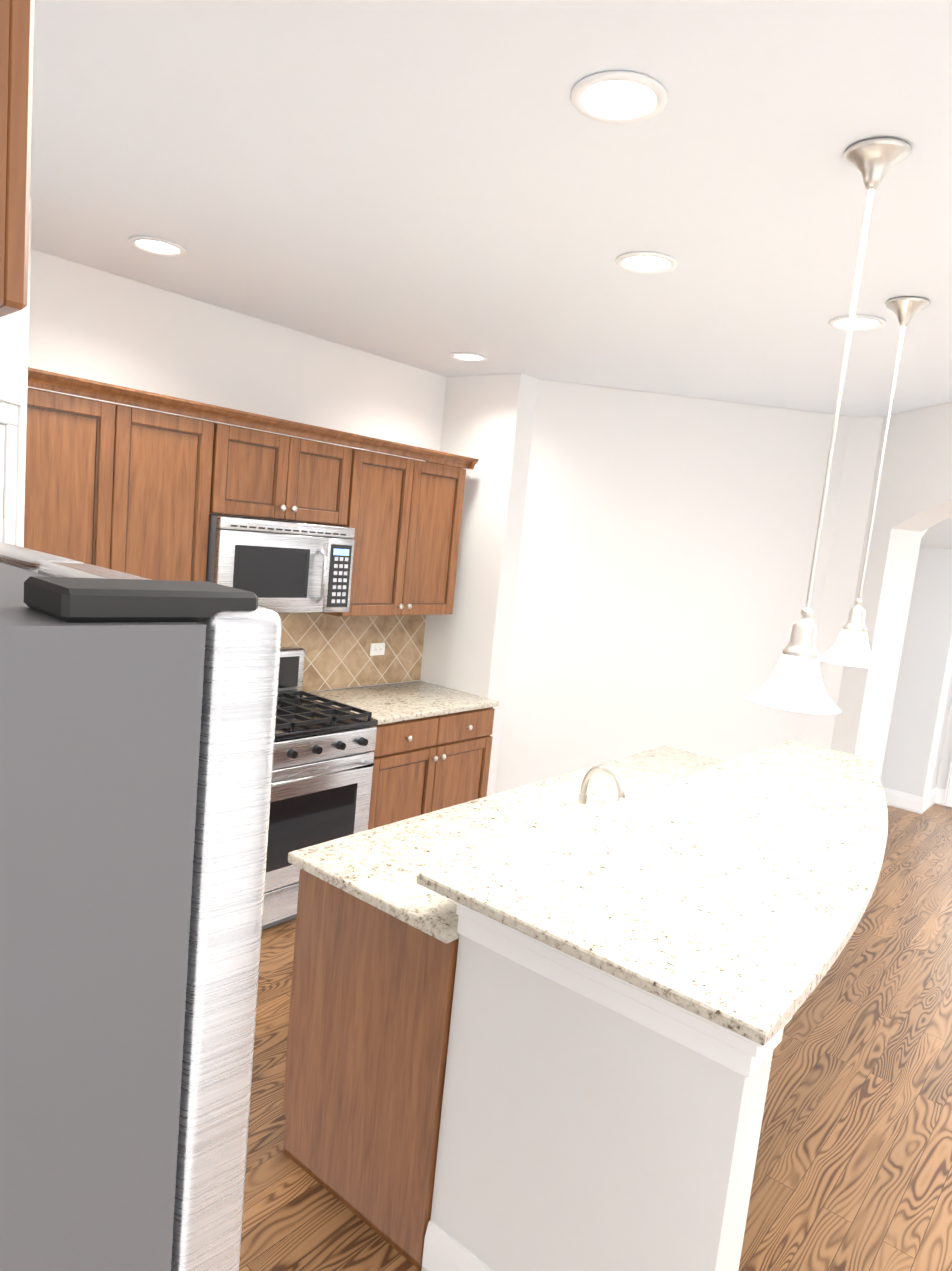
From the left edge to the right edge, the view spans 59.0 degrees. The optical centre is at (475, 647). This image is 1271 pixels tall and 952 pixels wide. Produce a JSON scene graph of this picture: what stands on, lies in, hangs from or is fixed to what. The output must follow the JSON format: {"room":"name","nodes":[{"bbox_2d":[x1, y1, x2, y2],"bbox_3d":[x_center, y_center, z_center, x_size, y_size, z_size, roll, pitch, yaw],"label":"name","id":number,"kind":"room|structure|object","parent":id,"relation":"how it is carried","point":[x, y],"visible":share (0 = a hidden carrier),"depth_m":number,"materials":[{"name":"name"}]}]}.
{"room":"kitchen","nodes":[
{"label":"kitchen","id":0,"kind":"room"},
{"bbox_2d":[0,195,39,546],"bbox_3d":[-1.757,-0.084,2.908,0.570,2.740,0.120,12,10,39],"label":"wall","id":1,"kind":"structure","parent":0,"point":[19,330],"depth_m":2.62,"materials":[{"name":"white paint"}]},
{"bbox_2d":[0,424,6,541],"bbox_3d":[-1.475,0.379,2.320,0.466,2.018,0.474,12,10,39],"label":"pantry door","id":2,"kind":"structure","parent":1,"relation":"in","point":[2,496],"depth_m":2.51,"materials":[{"name":"white"}]},
{"bbox_2d":[0,395,21,545],"bbox_3d":[-1.468,0.347,2.311,0.036,2.110,0.798,5,8,-6],"label":"door frame","id":3,"kind":"structure","parent":1,"relation":"attached to","point":[10,415],"depth_m":2.54,"materials":[{"name":"white wood"}]},
{"bbox_2d":[0,0,34,316],"bbox_3d":[-0.852,0.497,0.741,0.615,2.361,0.970,-2,11,-45],"label":"upper cabinet","id":4,"kind":"object","parent":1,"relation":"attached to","point":[16,46],"visible":1,"depth_m":0.47,"materials":[{"name":"brown wood"}]},
{"bbox_2d":[36,251,447,692],"bbox_3d":[-1.179,-0.202,4.184,0.120,2.740,2.830,12,10,39],"label":"wall","id":5,"kind":"structure","parent":0,"point":[98,325],"depth_m":3.82,"materials":[{"name":"white paint"}]},
{"bbox_2d":[24,388,213,581],"bbox_3d":[-1.504,-0.535,3.311,0.358,0.830,0.849,12,10,39],"label":"upper cabinet","id":6,"kind":"object","parent":5,"relation":"attached to","point":[121,488],"visible":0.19,"depth_m":3.22,"materials":[{"name":"brown wood"}]},
{"bbox_2d":[209,422,351,525],"bbox_3d":[-0.966,-0.793,3.902,0.358,0.378,0.758,12,10,39],"label":"upper cabinet","id":7,"kind":"object","parent":5,"relation":"attached to","point":[260,474],"visible":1,"depth_m":3.77,"materials":[{"name":"brown wood"}]},
{"bbox_2d":[206,514,354,612],"bbox_3d":[-0.970,-0.388,3.928,0.436,0.416,0.752,12,10,39],"label":"over-the-range microwave","id":8,"kind":"object","parent":7,"relation":"attached to","point":[278,566],"visible":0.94,"depth_m":3.80,"materials":[{"name":"grey metal"}]},
{"bbox_2d":[277,613,425,691],"bbox_3d":[-1.157,0.078,4.180,0.008,0.592,2.589,12,10,39],"label":"tile backsplash","id":9,"kind":"structure","parent":5,"relation":"attached to","point":[337,652],"depth_m":4.73,"materials":[{"name":"beige tile"}]},
{"bbox_2d":[370,643,384,655],"bbox_3d":[-0.569,0.007,4.866,0.008,0.072,0.115,12,10,39],"label":"outlet","id":10,"kind":"object","parent":9,"relation":"attached to","point":[377,648],"visible":1,"depth_m":4.86,"materials":[{"name":"white plastic"}]},
{"bbox_2d":[306,448,465,616],"bbox_3d":[-0.473,-0.604,4.554,0.358,0.830,0.845,12,10,39],"label":"upper cabinet","id":11,"kind":"object","parent":5,"relation":"attached to","point":[404,516],"visible":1,"depth_m":4.44,"materials":[{"name":"brown wood"}]},
{"bbox_2d":[28,367,478,469],"bbox_3d":[-0.928,-1.010,3.885,0.367,0.058,2.509,12,10,39],"label":"crown molding","id":12,"kind":"structure","parent":11,"relation":"on","point":[56,382],"depth_m":3.50,"materials":[{"name":"brown wood"}]},
{"bbox_2d":[420,374,499,692],"bbox_3d":[-0.073,-0.213,5.053,0.420,2.740,0.160,12,10,39],"label":"wall","id":13,"kind":"structure","parent":0,"point":[471,403],"depth_m":4.91,"materials":[{"name":"white paint"}]},
{"bbox_2d":[30,0,951,415],"bbox_3d":[2.182,-1.213,2.893,7.500,0.260,8.820,12,10,39],"label":"ceiling","id":14,"kind":"structure","parent":0,"point":[428,184],"depth_m":2.14,"materials":[{"name":"white paint"}]},
{"bbox_2d":[128,236,186,256],"bbox_3d":[-1.118,-1.410,2.953,0.193,0.008,0.193,11,9,33],"label":"recessed light","id":15,"kind":"object","parent":14,"relation":"in","point":[153,245],"depth_m":2.95,"materials":[{"name":"white"}]},
{"bbox_2d":[450,352,486,361],"bbox_3d":[-0.037,-1.489,4.302,0.193,0.008,0.193,10,9,30],"label":"recessed light","id":16,"kind":"object","parent":14,"relation":"in","point":[464,356],"depth_m":4.30,"materials":[{"name":"white"}]},
{"bbox_2d":[570,71,667,123],"bbox_3d":[0.285,-1.095,1.677,0.193,0.008,0.193,10,9,30],"label":"recessed light","id":17,"kind":"object","parent":14,"relation":"in","point":[618,97],"depth_m":1.67,"materials":[{"name":"white"}]},
{"bbox_2d":[615,251,677,273],"bbox_3d":[0.532,-1.201,2.624,0.193,0.008,0.193,11,9,33],"label":"recessed light","id":18,"kind":"object","parent":14,"relation":"in","point":[641,262],"depth_m":2.62,"materials":[{"name":"white"}]},
{"bbox_2d":[747,137,910,713],"bbox_3d":[0.796,-0.465,1.873,0.208,1.206,0.208,12,10,39],"label":"pendant light","id":19,"kind":"object","parent":14,"relation":"hanging from","point":[794,682],"visible":1,"depth_m":1.88,"materials":[{"name":"silver metal"}]},
{"bbox_2d":[828,315,885,330],"bbox_3d":[1.379,-1.175,3.041,0.193,0.008,0.193,11,9,33],"label":"recessed light","id":20,"kind":"object","parent":14,"relation":"in","point":[861,322],"depth_m":3.04,"materials":[{"name":"white"}]},
{"bbox_2d":[819,296,929,667],"bbox_3d":[1.359,-0.543,2.845,0.208,1.206,0.208,12,10,39],"label":"pendant light","id":21,"kind":"object","parent":14,"relation":"hanging from","point":[850,647],"visible":0.94,"depth_m":2.86,"materials":[{"name":"white glass"}]},
{"bbox_2d":[239,804,951,1270],"bbox_3d":[1.899,1.641,3.287,7.500,0.050,8.820,12,10,39],"label":"floor","id":22,"kind":"structure","parent":0,"point":[853,1168],"depth_m":2.83,"materials":[{"name":"brown wood"}]},
{"bbox_2d":[0,542,281,1270],"bbox_3d":[-0.767,0.779,0.845,0.806,1.794,0.903,-2,11,-45],"label":"refrigerator","id":23,"kind":"object","parent":22,"relation":"on","point":[137,724],"visible":1,"depth_m":0.59,"materials":[{"name":"grey metal"}]},
{"bbox_2d":[262,647,377,929],"bbox_3d":[-0.967,0.640,3.983,0.698,1.175,0.754,12,10,39],"label":"range","id":24,"kind":"object","parent":22,"relation":"on","point":[323,765],"visible":0.4,"depth_m":3.83,"materials":[{"name":"grey metal"}]},
{"bbox_2d":[282,869,458,1269],"bbox_3d":[-0.124,1.078,2.486,0.580,0.884,0.620,12,10,39],"label":"base cabinet","id":25,"kind":"object","parent":22,"relation":"on","point":[372,991],"visible":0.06,"depth_m":2.19,"materials":[{"name":"brown wood"}]},
{"bbox_2d":[288,746,725,942],"bbox_3d":[0.426,0.589,3.049,0.607,0.032,2.275,12,10,39],"label":"countertop","id":26,"kind":"structure","parent":25,"relation":"on","point":[381,867],"depth_m":2.61,"materials":[{"name":"white stone"}]},
{"bbox_2d":[578,765,625,803],"bbox_3d":[0.464,0.496,2.914,0.193,0.194,0.130,12,10,39],"label":"faucet","id":27,"kind":"object","parent":26,"relation":"on","point":[590,773],"visible":0.62,"depth_m":2.88,"materials":[{"name":"silver metal"}]},
{"bbox_2d":[368,707,494,829],"bbox_3d":[-0.453,0.742,4.685,0.645,0.883,0.957,12,10,39],"label":"base cabinet","id":28,"kind":"object","parent":22,"relation":"on","point":[425,765],"visible":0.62,"depth_m":4.45,"materials":[{"name":"brown wood"}]},
{"bbox_2d":[303,681,498,724],"bbox_3d":[-0.414,0.288,4.628,0.628,0.032,0.961,12,10,39],"label":"countertop","id":29,"kind":"structure","parent":28,"relation":"on","point":[392,703],"depth_m":4.57,"materials":[{"name":"stone"}]},
{"bbox_2d":[430,934,772,1270],"bbox_3d":[0.902,1.087,2.701,0.710,1.008,2.225,12,10,39],"label":"wall","id":30,"kind":"structure","parent":22,"relation":"on","point":[578,1132],"depth_m":1.81,"materials":[{"name":"white paint"}]},
{"bbox_2d":[421,902,791,1270],"bbox_3d":[0.909,1.090,2.686,0.740,1.008,2.271,12,10,39],"label":"baseboard","id":31,"kind":"structure","parent":30,"relation":"attached to","point":[443,1250],"depth_m":1.76,"materials":[{"name":"white wood"}]},
{"bbox_2d":[416,740,887,1045],"bbox_3d":[0.984,0.565,2.705,0.850,0.032,2.510,12,10,39],"label":"bar","id":32,"kind":"object","parent":30,"relation":"on","point":[735,895],"visible":1,"depth_m":2.09,"materials":[{"name":"white stone"}]},
{"bbox_2d":[468,373,743,795],"bbox_3d":[1.045,-0.091,4.978,1.420,2.740,1.460,12,10,39],"label":"wall","id":33,"kind":"structure","parent":0,"point":[632,571],"depth_m":4.92,"materials":[{"name":"white paint"}]},
{"bbox_2d":[696,402,951,796],"bbox_3d":[2.571,0.293,3.287,2.389,2.740,2.475,12,10,39],"label":"wall","id":34,"kind":"structure","parent":0,"point":[897,715],"depth_m":4.99,"materials":[{"name":"white paint"}]},
{"bbox_2d":[883,787,922,813],"bbox_3d":[3.369,1.215,6.755,0.365,0.135,0.035,12,10,39],"label":"baseboard","id":35,"kind":"structure","parent":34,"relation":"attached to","point":[910,802],"depth_m":6.72,"materials":[{"name":"white"}]},
{"bbox_2d":[920,787,940,813],"bbox_3d":[3.678,1.237,6.817,0.025,0.135,0.486,12,10,39],"label":"baseboard","id":36,"kind":"structure","parent":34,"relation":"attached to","point":[931,798],"depth_m":6.83,"materials":[{"name":"white wood"}]},
{"bbox_2d":[931,754,935,768],"bbox_3d":[3.668,0.910,6.733,0.008,0.118,0.072,12,10,39],"label":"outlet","id":37,"kind":"object","parent":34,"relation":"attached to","point":[933,761],"visible":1,"depth_m":6.72,"materials":[{"name":"white plastic"}]},
{"bbox_2d":[943,758,951,807],"bbox_3d":[4.450,0.342,6.529,1.115,2.130,0.188,12,10,39],"label":"door frame","id":38,"kind":"structure","parent":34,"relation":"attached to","point":[947,802],"depth_m":6.92,"materials":[{"name":"white"}]}
]}

